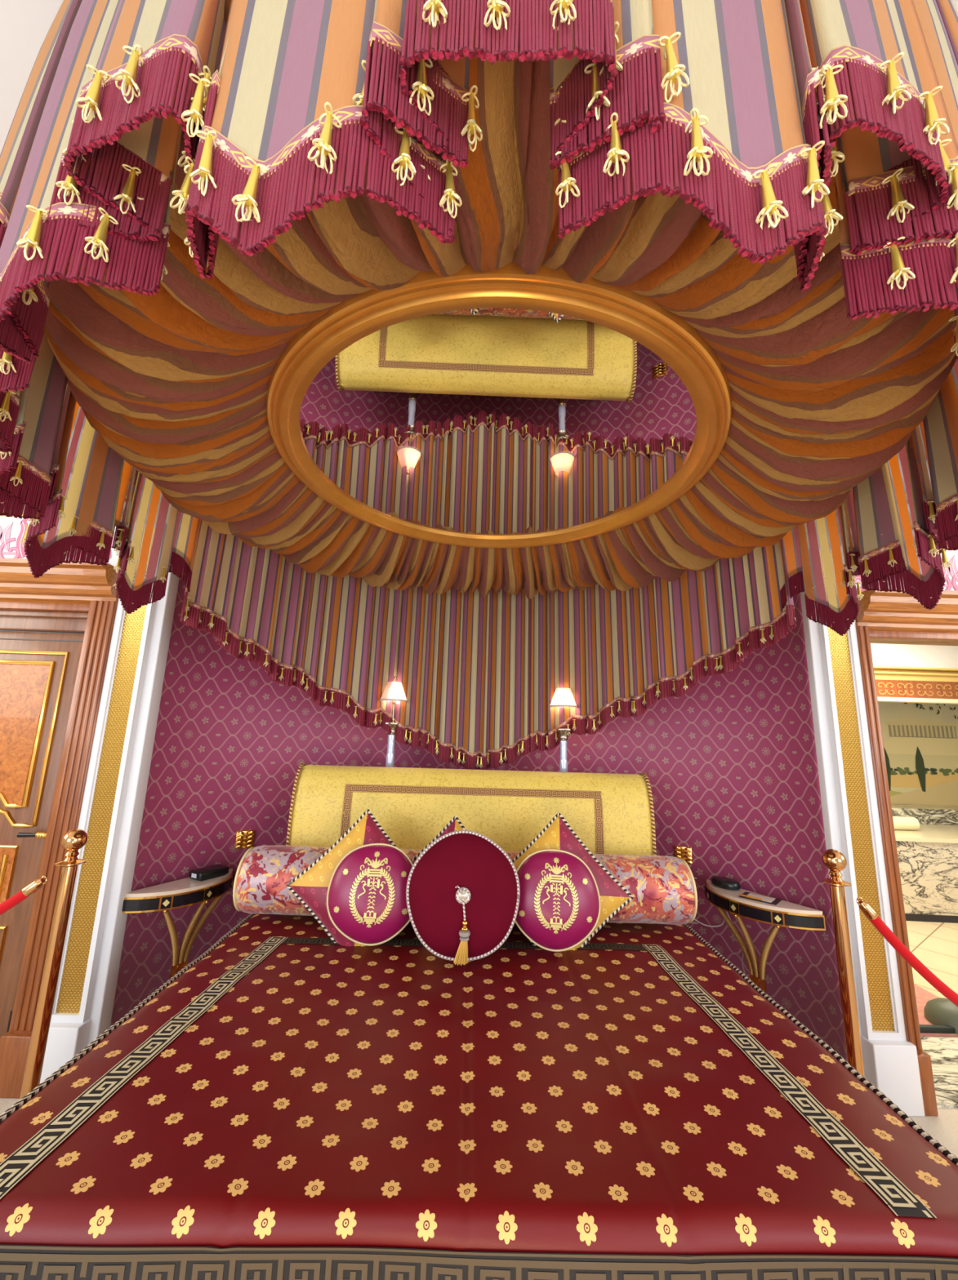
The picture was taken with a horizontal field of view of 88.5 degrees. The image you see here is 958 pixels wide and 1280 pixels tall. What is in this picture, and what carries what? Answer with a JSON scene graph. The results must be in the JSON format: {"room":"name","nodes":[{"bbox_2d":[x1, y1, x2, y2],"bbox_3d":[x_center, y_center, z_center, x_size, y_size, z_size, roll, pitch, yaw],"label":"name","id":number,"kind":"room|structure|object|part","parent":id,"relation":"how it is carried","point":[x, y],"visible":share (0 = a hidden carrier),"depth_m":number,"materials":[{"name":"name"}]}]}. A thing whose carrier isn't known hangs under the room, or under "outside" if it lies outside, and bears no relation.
{"room":"historic interior","nodes":[
{"label":"historic interior","id":0,"kind":"room"},
{"bbox_2d":[110,577,846,1061],"bbox_3d":[0.026,0.567,2.962,3.444,3.140,0.910,2,-11,-1],"label":"wall","id":1,"kind":"structure","parent":0,"point":[729,762],"depth_m":2.83,"materials":[{"name":"paper"}]},
{"bbox_2d":[40,1017,91,1083],"bbox_3d":[-1.830,1.819,2.173,0.195,0.270,0.160,2,-11,-1],"label":"trim","id":2,"kind":"structure","parent":1,"relation":"attached to","point":[65,1041],"depth_m":2.11,"materials":[{"name":"white paint"}]},
{"bbox_2d":[234,829,255,848],"bbox_3d":[-1.367,1.167,2.876,0.100,0.100,0.038,10,-14,-35],"label":"socket plate","id":3,"kind":"object","parent":1,"relation":"attached to","point":[244,839],"visible":0.99,"depth_m":2.87,"materials":[{"name":"gold metal"}]},
{"bbox_2d":[673,844,692,865],"bbox_3d":[1.241,1.307,2.988,0.100,0.100,0.038,-4,-13,29],"label":"socket plate","id":4,"kind":"object","parent":1,"relation":"attached to","point":[685,853],"visible":0.77,"depth_m":2.98,"materials":[{"name":"gold metal"}]},
{"bbox_2d":[859,1035,924,1116],"bbox_3d":[1.830,1.938,2.223,0.195,0.270,0.160,2,-11,-1],"label":"trim","id":5,"kind":"structure","parent":1,"relation":"attached to","point":[891,1066],"depth_m":2.15,"materials":[{"name":"white paint"}]},
{"bbox_2d":[0,0,957,154],"bbox_3d":[0.088,-1.655,0.023,10.000,0.080,7.800,2,-11,-1],"label":"ceiling","id":6,"kind":"structure","parent":0,"point":[24,24],"depth_m":1.17,"materials":[{"name":"white paint"}]},
{"bbox_2d":[44,0,956,599],"bbox_3d":[0.055,-0.829,1.934,2.826,0.795,2.717,2,-11,-1],"label":"canopy","id":7,"kind":"object","parent":6,"relation":"attached to","point":[175,380],"depth_m":1.15,"materials":[{"name":"multicoloured"}]},
{"bbox_2d":[0,0,957,635],"bbox_3d":[0.055,-0.738,1.416,2.913,1.129,1.824,2,-11,-1],"label":"valance","id":8,"kind":"object","parent":7,"relation":"hanging from","point":[757,100],"visible":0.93,"depth_m":0.57,"materials":[{"name":"fabric"}]},
{"bbox_2d":[180,520,795,769],"bbox_3d":[0.037,-0.159,2.690,2.769,1.771,1.065,2,-11,-1],"label":"curtain","id":9,"kind":"object","parent":7,"relation":"hanging from","point":[479,677],"visible":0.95,"depth_m":2.90,"materials":[{"name":"fabric"}]},
{"bbox_3d":[0.021,0.249,2.605,2.748,0.756,1.031,2,-11,-1],"label":"braid trim","id":10,"kind":"part","parent":9,"relation":"part of","materials":[{"name":"fabric"}]},
{"bbox_2d":[266,254,731,547],"bbox_3d":[0.061,-0.666,1.866,1.600,0.066,1.600,2,-11,-1],"label":"mirror","id":11,"kind":"object","parent":7,"relation":"attached to","point":[505,406],"visible":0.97,"depth_m":1.54,"materials":[{"name":"gold glass"}]},
{"bbox_2d":[299,307,696,537],"bbox_3d":[0.061,-0.669,1.867,1.450,0.001,1.450,2,-11,-1],"label":"mirror glass","id":12,"kind":"object","parent":11,"relation":"attached to","point":[487,422],"depth_m":1.62,"materials":[{"name":"clear mirror"}]},
{"bbox_2d":[0,913,957,1157],"bbox_3d":[1.065,1.818,0.886,12.200,0.060,10.800,2,-11,-1],"label":"floor","id":13,"kind":"structure","parent":0,"point":[935,944],"depth_m":3.59,"materials":[{"name":"beige stone"}]},
{"bbox_2d":[0,1031,31,1097],"bbox_3d":[-1.985,1.840,2.199,0.158,0.230,0.215,2,-11,-1],"label":"trim","id":14,"kind":"structure","parent":13,"relation":"on","point":[14,1047],"depth_m":2.10,"materials":[{"name":"brown wood"}]},
{"bbox_2d":[19,828,88,1099],"bbox_3d":[-1.544,1.288,1.754,0.330,1.165,0.330,2,-11,-1],"label":"stanchion","id":15,"kind":"object","parent":13,"relation":"on","point":[73,840],"visible":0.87,"depth_m":1.77,"materials":[{"name":"gold metal"}]},
{"bbox_2d":[0,875,47,915],"bbox_3d":[-2.279,0.994,1.728,1.399,0.325,0.041,2,-11,-3],"label":"rope","id":16,"kind":"object","parent":15,"relation":"hanging from","point":[28,890],"visible":1,"depth_m":1.77,"materials":[{"name":"red fabric"}]},
{"bbox_2d":[285,762,656,855],"bbox_3d":[-0.030,1.238,1.836,2.140,1.384,1.783,2,-11,-1],"label":"headboard","id":17,"kind":"object","parent":13,"relation":"on","point":[610,813],"visible":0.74,"depth_m":2.62,"materials":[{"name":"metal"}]},
{"bbox_3d":[-0.998,1.137,2.637,0.018,0.932,0.213,2,-11,-1],"label":"twisted cord","id":18,"kind":"part","parent":17,"relation":"part of","materials":[{"name":"gold metal"}]},
{"bbox_2d":[285,808,396,946],"bbox_3d":[-0.526,1.097,2.194,0.653,0.644,0.161,2,-11,-1],"label":"square pillow","id":19,"kind":"object","parent":17,"relation":"on","point":[310,886],"visible":0.34,"depth_m":2.17,"materials":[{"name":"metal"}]},
{"bbox_2d":[410,815,466,863],"bbox_3d":[-0.126,1.116,2.204,0.626,0.616,0.158,2,-11,-1],"label":"square pillow","id":20,"kind":"object","parent":17,"relation":"on","point":[455,824],"visible":0.07,"depth_m":2.28,"materials":[{"name":"yellow fabric"}]},
{"bbox_2d":[0,913,957,1279],"bbox_3d":[-0.035,1.463,1.649,2.274,0.488,1.630,2,-11,-1],"label":"bedspread","id":21,"kind":"object","parent":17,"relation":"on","point":[293,1102],"visible":0.9,"depth_m":1.12,"materials":[{"name":"red fabric"}]},
{"bbox_2d":[326,843,413,946],"bbox_3d":[-0.445,1.072,2.087,0.387,0.378,0.162,2,-11,-1],"label":"round pillow","id":22,"kind":"object","parent":21,"relation":"on","point":[366,901],"visible":0.96,"depth_m":2.04,"materials":[{"name":"pink fabric"}]},
{"bbox_2d":[405,830,519,965],"bbox_3d":[-0.064,1.026,1.982,0.464,0.467,0.223,2,-11,-1],"label":"velvet pillow","id":23,"kind":"object","parent":21,"relation":"on","point":[463,890],"visible":1,"depth_m":1.95,"materials":[{"name":"red fabric"}]},
{"bbox_3d":[-0.058,1.045,1.901,0.008,0.077,0.023,11,-15,-40],"label":"cord","id":24,"kind":"part","parent":23,"relation":"part of","materials":[{"name":"silver metal"}]},
{"bbox_2d":[232,844,697,924],"bbox_3d":[-0.058,1.181,2.380,2.150,0.301,0.301,2,-11,-1],"label":"bolster","id":25,"kind":"object","parent":21,"relation":"on","point":[663,889],"visible":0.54,"depth_m":2.27,"materials":[{"name":"multicoloured fabric"}]},
{"bbox_2d":[514,848,600,951],"bbox_3d":[0.322,1.102,2.097,0.388,0.378,0.159,1,-11,1],"label":"round pillow","id":26,"kind":"object","parent":21,"relation":"on","point":[559,905],"visible":0.96,"depth_m":2.05,"materials":[{"name":"pink fabric"}]},
{"bbox_2d":[511,812,633,951],"bbox_3d":[0.353,1.126,2.206,0.672,0.662,0.160,2,-11,-1],"label":"square pillow","id":27,"kind":"object","parent":17,"relation":"on","point":[557,834],"visible":0.4,"depth_m":2.22,"materials":[{"name":"fabric"}]},
{"bbox_3d":[0.919,1.200,2.663,0.018,0.932,0.213,2,-11,-1],"label":"twisted cord","id":28,"kind":"part","parent":17,"relation":"part of","materials":[{"name":"gold metal"}]},
{"bbox_2d":[821,848,864,1077],"bbox_3d":[1.355,1.382,1.793,0.330,1.165,0.330,2,-11,-1],"label":"stanchion","id":29,"kind":"object","parent":13,"relation":"on","point":[834,860],"visible":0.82,"depth_m":1.82,"materials":[{"name":"gold metal"}]},
{"bbox_2d":[856,897,957,1006],"bbox_3d":[2.106,1.221,1.772,1.403,0.493,0.039,1,-11,2],"label":"rope","id":30,"kind":"object","parent":29,"relation":"hanging from","point":[868,912],"visible":1,"depth_m":1.79,"materials":[{"name":"red fabric"}]},
{"bbox_2d":[890,804,957,923],"bbox_3d":[4.891,2.309,5.259,3.600,0.900,1.351,2,-11,-1],"label":"bathtub","id":31,"kind":"object","parent":13,"relation":"on","point":[927,855],"visible":0.31,"depth_m":4.65,"materials":[{"name":"stone"}]},
{"bbox_2d":[892,816,919,830],"bbox_3d":[4.066,1.895,5.111,0.920,0.130,0.130,2,-11,-1],"label":"rolled towel","id":32,"kind":"object","parent":31,"relation":"on","point":[902,823],"visible":0.34,"depth_m":5.06,"materials":[{"name":"beige fabric"}]},
{"bbox_2d":[916,1051,937,1115],"bbox_3d":[1.946,1.968,2.253,0.085,0.230,0.215,2,-11,-1],"label":"trim","id":33,"kind":"structure","parent":13,"relation":"on","point":[925,1069],"depth_m":2.15,"materials":[{"name":"brown wood"}]},
{"bbox_2d":[913,983,957,1037],"bbox_3d":[2.473,2.241,3.002,0.900,0.016,0.580,2,-11,-1],"label":"inlay","id":34,"kind":"object","parent":13,"relation":"on","point":[922,996],"visible":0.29,"depth_m":3.00,"materials":[{"name":"pink stone"}]},
{"bbox_2d":[919,997,957,1034],"bbox_3d":[2.603,2.142,2.831,0.510,0.119,0.260,2,-11,-1],"label":"toilet","id":35,"kind":"object","parent":34,"relation":"on","point":[942,1013],"visible":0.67,"depth_m":2.79,"materials":[{"name":"green ceramic"}]},
{"bbox_2d":[920,1036,957,1107],"bbox_3d":[2.484,2.132,2.443,1.100,0.012,0.520,2,-11,-1],"label":"step","id":36,"kind":"structure","parent":13,"relation":"on","point":[942,1051],"depth_m":2.44,"materials":[{"name":"stone"}]},
{"bbox_3d":[-2.935,0.393,2.524,2.535,3.140,0.100,2,-11,-1],"label":"wall","id":37,"kind":"structure","parent":0,"visible":0},
{"bbox_2d":[0,609,88,1037],"bbox_3d":[-2.554,0.892,2.410,1.070,2.129,0.134,2,-11,-1],"label":"door","id":38,"kind":"structure","parent":37,"relation":"in","point":[40,651],"depth_m":2.50,"materials":[{"name":"brown wood"}]},
{"bbox_3d":[-2.624,1.587,2.280,0.761,0.497,0.020,2,-11,-1],"label":"gold molding","id":39,"kind":"part","parent":38,"relation":"part of","materials":[{"name":"orange"}]},
{"bbox_3d":[-2.566,1.128,2.373,0.620,0.260,0.006,2,-11,-1],"label":"burl panel","id":40,"kind":"part","parent":38,"relation":"part of","materials":[{"name":"brown wood"}]},
{"bbox_3d":[-2.566,1.128,2.372,0.626,0.275,0.016,2,-11,-1],"label":"gold molding","id":41,"kind":"part","parent":38,"relation":"part of","materials":[{"name":"orange"}]},
{"bbox_3d":[-2.568,0.463,2.502,0.655,0.715,0.001,2,-11,-1],"label":"burl panel","id":42,"kind":"part","parent":38,"relation":"part of","materials":[{"name":"orange wood"}]},
{"bbox_3d":[-2.568,0.464,2.503,0.683,0.741,0.028,2,-11,-1],"label":"gold molding","id":43,"kind":"part","parent":38,"relation":"part of","materials":[{"name":"orange"}]},
{"bbox_3d":[-2.571,0.481,2.500,0.812,0.881,0.022,2,-11,-1],"label":"gold molding","id":44,"kind":"part","parent":38,"relation":"part of","materials":[{"name":"orange"}]},
{"bbox_3d":[-2.082,0.963,2.378,0.080,0.245,0.080,2,-11,-1],"label":"handle","id":45,"kind":"part","parent":38,"relation":"part of","materials":[{"name":"gold metal"}]},
{"bbox_2d":[0,601,89,612],"bbox_3d":[-2.450,-0.167,2.614,1.070,0.040,0.160,2,-11,-1],"label":"trim","id":46,"kind":"structure","parent":37,"relation":"attached to","point":[3,605],"depth_m":2.54,"materials":[{"name":"brown wood"}]},
{"bbox_2d":[0,558,118,604],"bbox_3d":[-2.494,-0.298,2.509,1.270,0.185,0.235,2,-11,-1],"label":"trim","id":47,"kind":"structure","parent":37,"relation":"attached to","point":[71,583],"depth_m":2.48,"materials":[{"name":"brown wood"}]},
{"bbox_2d":[0,515,119,566],"bbox_3d":[-2.963,-0.543,2.647,2.220,0.320,0.030,2,-11,-1],"label":"trim","id":48,"kind":"structure","parent":37,"relation":"attached to","point":[15,527],"depth_m":2.65,"materials":[{"name":"white paint"}]},
{"bbox_2d":[8,597,118,1033],"bbox_3d":[-1.952,0.768,2.421,0.136,1.980,0.197,2,-11,-1],"label":"trim","id":49,"kind":"structure","parent":37,"relation":"attached to","point":[66,806],"depth_m":2.33,"materials":[{"name":"brown wood"}]},
{"bbox_2d":[56,604,146,1013],"bbox_3d":[-1.786,0.526,2.407,0.104,2.300,0.010,2,-11,-1],"label":"wall panel","id":50,"kind":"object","parent":37,"relation":"attached to","point":[69,1000],"depth_m":2.34,"materials":[{"name":"gold metal"}]},
{"bbox_2d":[50,582,156,1022],"bbox_3d":[-1.796,0.671,2.420,0.175,2.620,0.122,2,-11,-1],"label":"trim","id":51,"kind":"structure","parent":37,"relation":"attached to","point":[83,1015],"depth_m":2.35,"materials":[{"name":"white paint"}]},
{"bbox_2d":[87,568,179,1045],"bbox_3d":[-1.690,0.678,2.440,0.058,2.620,0.085,2,-11,-1],"label":"trim","id":52,"kind":"structure","parent":37,"relation":"attached to","point":[107,974],"depth_m":2.38,"materials":[{"name":"white paint"}]},
{"bbox_3d":[4.604,1.536,6.161,5.000,2.750,0.100,2,-11,-1],"label":"wall","id":53,"kind":"structure","parent":0,"visible":0},
{"bbox_2d":[877,702,957,805],"bbox_3d":[5.136,1.320,6.153,3.650,1.400,0.007,2,-11,-1],"label":"mural","id":54,"kind":"object","parent":53,"relation":"attached to","point":[920,740],"visible":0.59,"depth_m":6.15,"materials":[{"name":"beige paint"}]},
{"bbox_3d":[-0.012,2.150,2.720,3.560,0.060,0.930,2,-11,-1],"label":"niche","id":55,"kind":"object","parent":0,"visible":0},
{"bbox_2d":[121,868,235,979],"bbox_3d":[-1.490,1.633,2.474,0.198,0.772,0.605,-4,-13,27],"label":"table","id":56,"kind":"object","parent":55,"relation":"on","point":[188,891],"visible":0.83,"depth_m":2.46,"materials":[{"name":"beige stone"}]},
{"bbox_3d":[-1.525,1.463,2.429,0.030,0.306,0.155,1,-11,6],"label":"leg","id":57,"kind":"part","parent":56,"relation":"part of","materials":[{"name":"gold metal"}]},
{"bbox_3d":[-1.475,1.301,2.535,0.183,0.049,0.603,-4,-13,27],"label":"black panel","id":58,"kind":"part","parent":56,"relation":"part of","materials":[{"name":"black wood"}]},
{"bbox_3d":[-1.461,1.482,2.511,0.116,0.305,0.030,0,-11,7],"label":"leg","id":59,"kind":"part","parent":56,"relation":"part of","materials":[{"name":"gold metal"}]},
{"bbox_3d":[-1.448,1.500,2.603,0.030,0.307,0.187,-6,-14,35],"label":"leg","id":60,"kind":"part","parent":56,"relation":"part of","materials":[{"name":"gold metal"}]},
{"bbox_2d":[188,864,228,880],"bbox_3d":[-1.454,1.253,2.651,0.100,0.044,0.172,-4,-13,27],"label":"media box","id":61,"kind":"object","parent":56,"relation":"on","point":[203,873],"visible":1,"depth_m":2.62,"materials":[{"name":"black plastic"}]},
{"bbox_2d":[703,879,825,993],"bbox_3d":[1.406,1.726,2.510,0.198,0.772,0.625,9,-13,-32],"label":"table","id":62,"kind":"object","parent":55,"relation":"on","point":[784,913],"visible":0.81,"depth_m":2.49,"materials":[{"name":"beige stone"}]},
{"bbox_2d":[682,876,746,975],"bbox_3d":[1.285,1.731,2.693,0.365,0.786,0.106,-2,-12,19],"label":"power cables","id":63,"kind":"object","parent":62,"relation":"hanging from","point":[722,922],"visible":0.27,"depth_m":2.69,"materials":[{"name":"grey plastic"}]},
{"bbox_2d":[711,875,740,890],"bbox_3d":[1.375,1.355,2.743,0.102,0.044,0.162,8,-13,-28],"label":"round speaker","id":64,"kind":"object","parent":62,"relation":"on","point":[723,882],"visible":1,"depth_m":2.71},
{"bbox_3d":[1.362,1.590,2.637,0.030,0.307,0.192,11,-15,-39],"label":"leg","id":65,"kind":"part","parent":62,"relation":"part of","materials":[{"name":"gold metal"}]},
{"bbox_3d":[1.385,1.573,2.545,0.116,0.305,0.030,4,-11,-11],"label":"leg","id":66,"kind":"part","parent":62,"relation":"part of","materials":[{"name":"gold metal"}]},
{"bbox_2d":[738,891,781,905],"bbox_3d":[1.460,1.340,2.554,0.170,0.006,0.120,-9,-15,42],"label":"notepad","id":67,"kind":"object","parent":62,"relation":"on","point":[767,900],"visible":1,"depth_m":2.54,"materials":[{"name":"white paper"}]},
{"bbox_2d":[737,893,761,900],"bbox_3d":[1.401,1.329,2.544,0.007,0.008,0.110,12,-15,-42],"label":"pencil","id":68,"kind":"object","parent":67,"relation":"on","point":[741,895],"visible":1,"depth_m":2.54,"materials":[{"name":"orange paint"}]},
{"bbox_3d":[1.410,1.394,2.570,0.183,0.049,0.622,9,-13,-32],"label":"black panel","id":69,"kind":"part","parent":62,"relation":"part of","materials":[{"name":"black wood"}]},
{"bbox_3d":[1.458,1.559,2.466,0.030,0.306,0.158,4,-11,-11],"label":"leg","id":70,"kind":"part","parent":62,"relation":"part of","materials":[{"name":"gold metal"}]},
{"bbox_3d":[-0.055,1.593,2.799,2.000,1.060,0.250,2,-11,-1],"label":"shelf","id":71,"kind":"object","parent":55,"relation":"on","visible":0},
{"bbox_2d":[378,675,408,767],"bbox_3d":[-0.521,0.630,2.908,0.174,0.843,0.174,2,-11,-1],"label":"lamp","id":72,"kind":"object","parent":71,"relation":"on","point":[393,691],"visible":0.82,"depth_m":2.90,"materials":[{"name":"silver metal"}]},
{"bbox_3d":[-0.513,0.365,2.961,0.174,0.010,0.174,2,-11,-1],"label":"shade trim","id":73,"kind":"part","parent":72,"relation":"part of","materials":[{"name":"gold"}]},
{"bbox_3d":[-0.514,0.426,2.949,0.028,0.140,0.027,2,-11,-1],"label":"stem","id":74,"kind":"part","parent":72,"relation":"part of","materials":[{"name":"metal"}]},
{"bbox_3d":[-0.511,0.311,2.971,0.166,0.110,0.166,2,-11,-1],"label":"lamp shade","id":75,"kind":"part","parent":72,"relation":"part of","materials":[{"name":"beige fabric"}]},
{"bbox_2d":[548,688,577,772],"bbox_3d":[0.502,0.668,2.921,0.174,0.843,0.174,2,-11,-1],"label":"lamp","id":76,"kind":"object","parent":71,"relation":"on","point":[562,697],"visible":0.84,"depth_m":2.92,"materials":[{"name":"silver metal"}]},
{"bbox_3d":[0.509,0.403,2.974,0.174,0.010,0.174,2,-11,-1],"label":"shade trim","id":77,"kind":"part","parent":76,"relation":"part of","materials":[{"name":"gold"}]},
{"bbox_3d":[0.511,0.349,2.985,0.166,0.110,0.166,2,-11,-1],"label":"lamp shade","id":78,"kind":"part","parent":76,"relation":"part of","materials":[{"name":"beige fabric"}]},
{"bbox_3d":[1.971,1.099,4.349,0.060,2.750,3.520,2,-11,-1],"label":"wall","id":79,"kind":"structure","parent":0,"visible":0},
{"bbox_2d":[870,643,957,668],"bbox_3d":[4.542,0.165,5.146,5.040,0.280,0.120,2,-11,-1],"label":"trim","id":80,"kind":"structure","parent":79,"relation":"attached to","point":[882,654],"depth_m":5.08,"materials":[{"name":"white paint"}]},
{"bbox_2d":[872,665,957,682],"bbox_3d":[4.537,0.360,5.075,5.040,0.130,0.196,2,-11,-1],"label":"trim","id":81,"kind":"structure","parent":79,"relation":"attached to","point":[881,673],"depth_m":5.06,"materials":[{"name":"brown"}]},
{"bbox_2d":[875,679,957,699],"bbox_3d":[4.532,0.516,5.066,5.040,0.180,0.080,2,-11,-1],"label":"trim","id":82,"kind":"structure","parent":79,"relation":"attached to","point":[895,682],"depth_m":5.03,"materials":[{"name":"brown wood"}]},
{"bbox_2d":[876,696,957,704],"bbox_3d":[4.529,0.620,5.025,5.040,0.040,0.120,2,-11,-1],"label":"trim","id":83,"kind":"structure","parent":79,"relation":"attached to","point":[900,700],"depth_m":4.97,"materials":[{"name":"beige paint"}]},
{"bbox_3d":[3.015,0.585,2.606,2.535,3.140,0.100,2,-11,-1],"label":"wall","id":84,"kind":"structure","parent":0,"visible":0},
{"bbox_2d":[800,591,862,1035],"bbox_3d":[1.758,0.789,2.487,0.058,2.620,0.085,2,-11,-1],"label":"trim","id":85,"kind":"structure","parent":84,"relation":"attached to","point":[816,686],"depth_m":2.50,"materials":[{"name":"white paint"}]},
{"bbox_2d":[826,626,893,1031],"bbox_3d":[1.864,0.644,2.457,0.104,2.300,0.010,2,-11,-1],"label":"trim","id":86,"kind":"structure","parent":84,"relation":"attached to","point":[880,1007],"depth_m":2.40,"materials":[{"name":"gold metal"}]},
{"bbox_2d":[816,603,906,1040],"bbox_3d":[1.864,0.789,2.470,0.175,2.620,0.122,2,-11,-1],"label":"trim","id":87,"kind":"structure","parent":84,"relation":"attached to","point":[899,1033],"depth_m":2.38,"materials":[{"name":"white paint"}]},
{"bbox_2d":[854,622,922,1052],"bbox_3d":[1.977,0.896,2.474,0.063,1.980,0.197,2,-11,-1],"label":"trim","id":88,"kind":"structure","parent":84,"relation":"attached to","point":[906,986],"depth_m":2.37,"materials":[{"name":"brown wood"}]},
{"bbox_2d":[853,550,957,591],"bbox_3d":[3.101,-0.346,2.731,2.220,0.320,0.030,2,-11,-1],"label":"trim","id":89,"kind":"structure","parent":84,"relation":"attached to","point":[949,554],"depth_m":2.73,"materials":[{"name":"white paint"}]},
{"bbox_2d":[854,587,957,633],"bbox_3d":[2.621,-0.133,2.579,1.270,0.185,0.235,2,-11,-1],"label":"trim","id":90,"kind":"structure","parent":84,"relation":"attached to","point":[881,611],"depth_m":2.54,"materials":[{"name":"brown wood"}]},
{"bbox_2d":[868,630,957,645],"bbox_3d":[2.565,-0.004,2.683,1.070,0.040,0.160,2,-11,-1],"label":"trim","id":91,"kind":"structure","parent":84,"relation":"attached to","point":[875,637],"depth_m":2.60,"materials":[{"name":"brown wood"}]}
]}

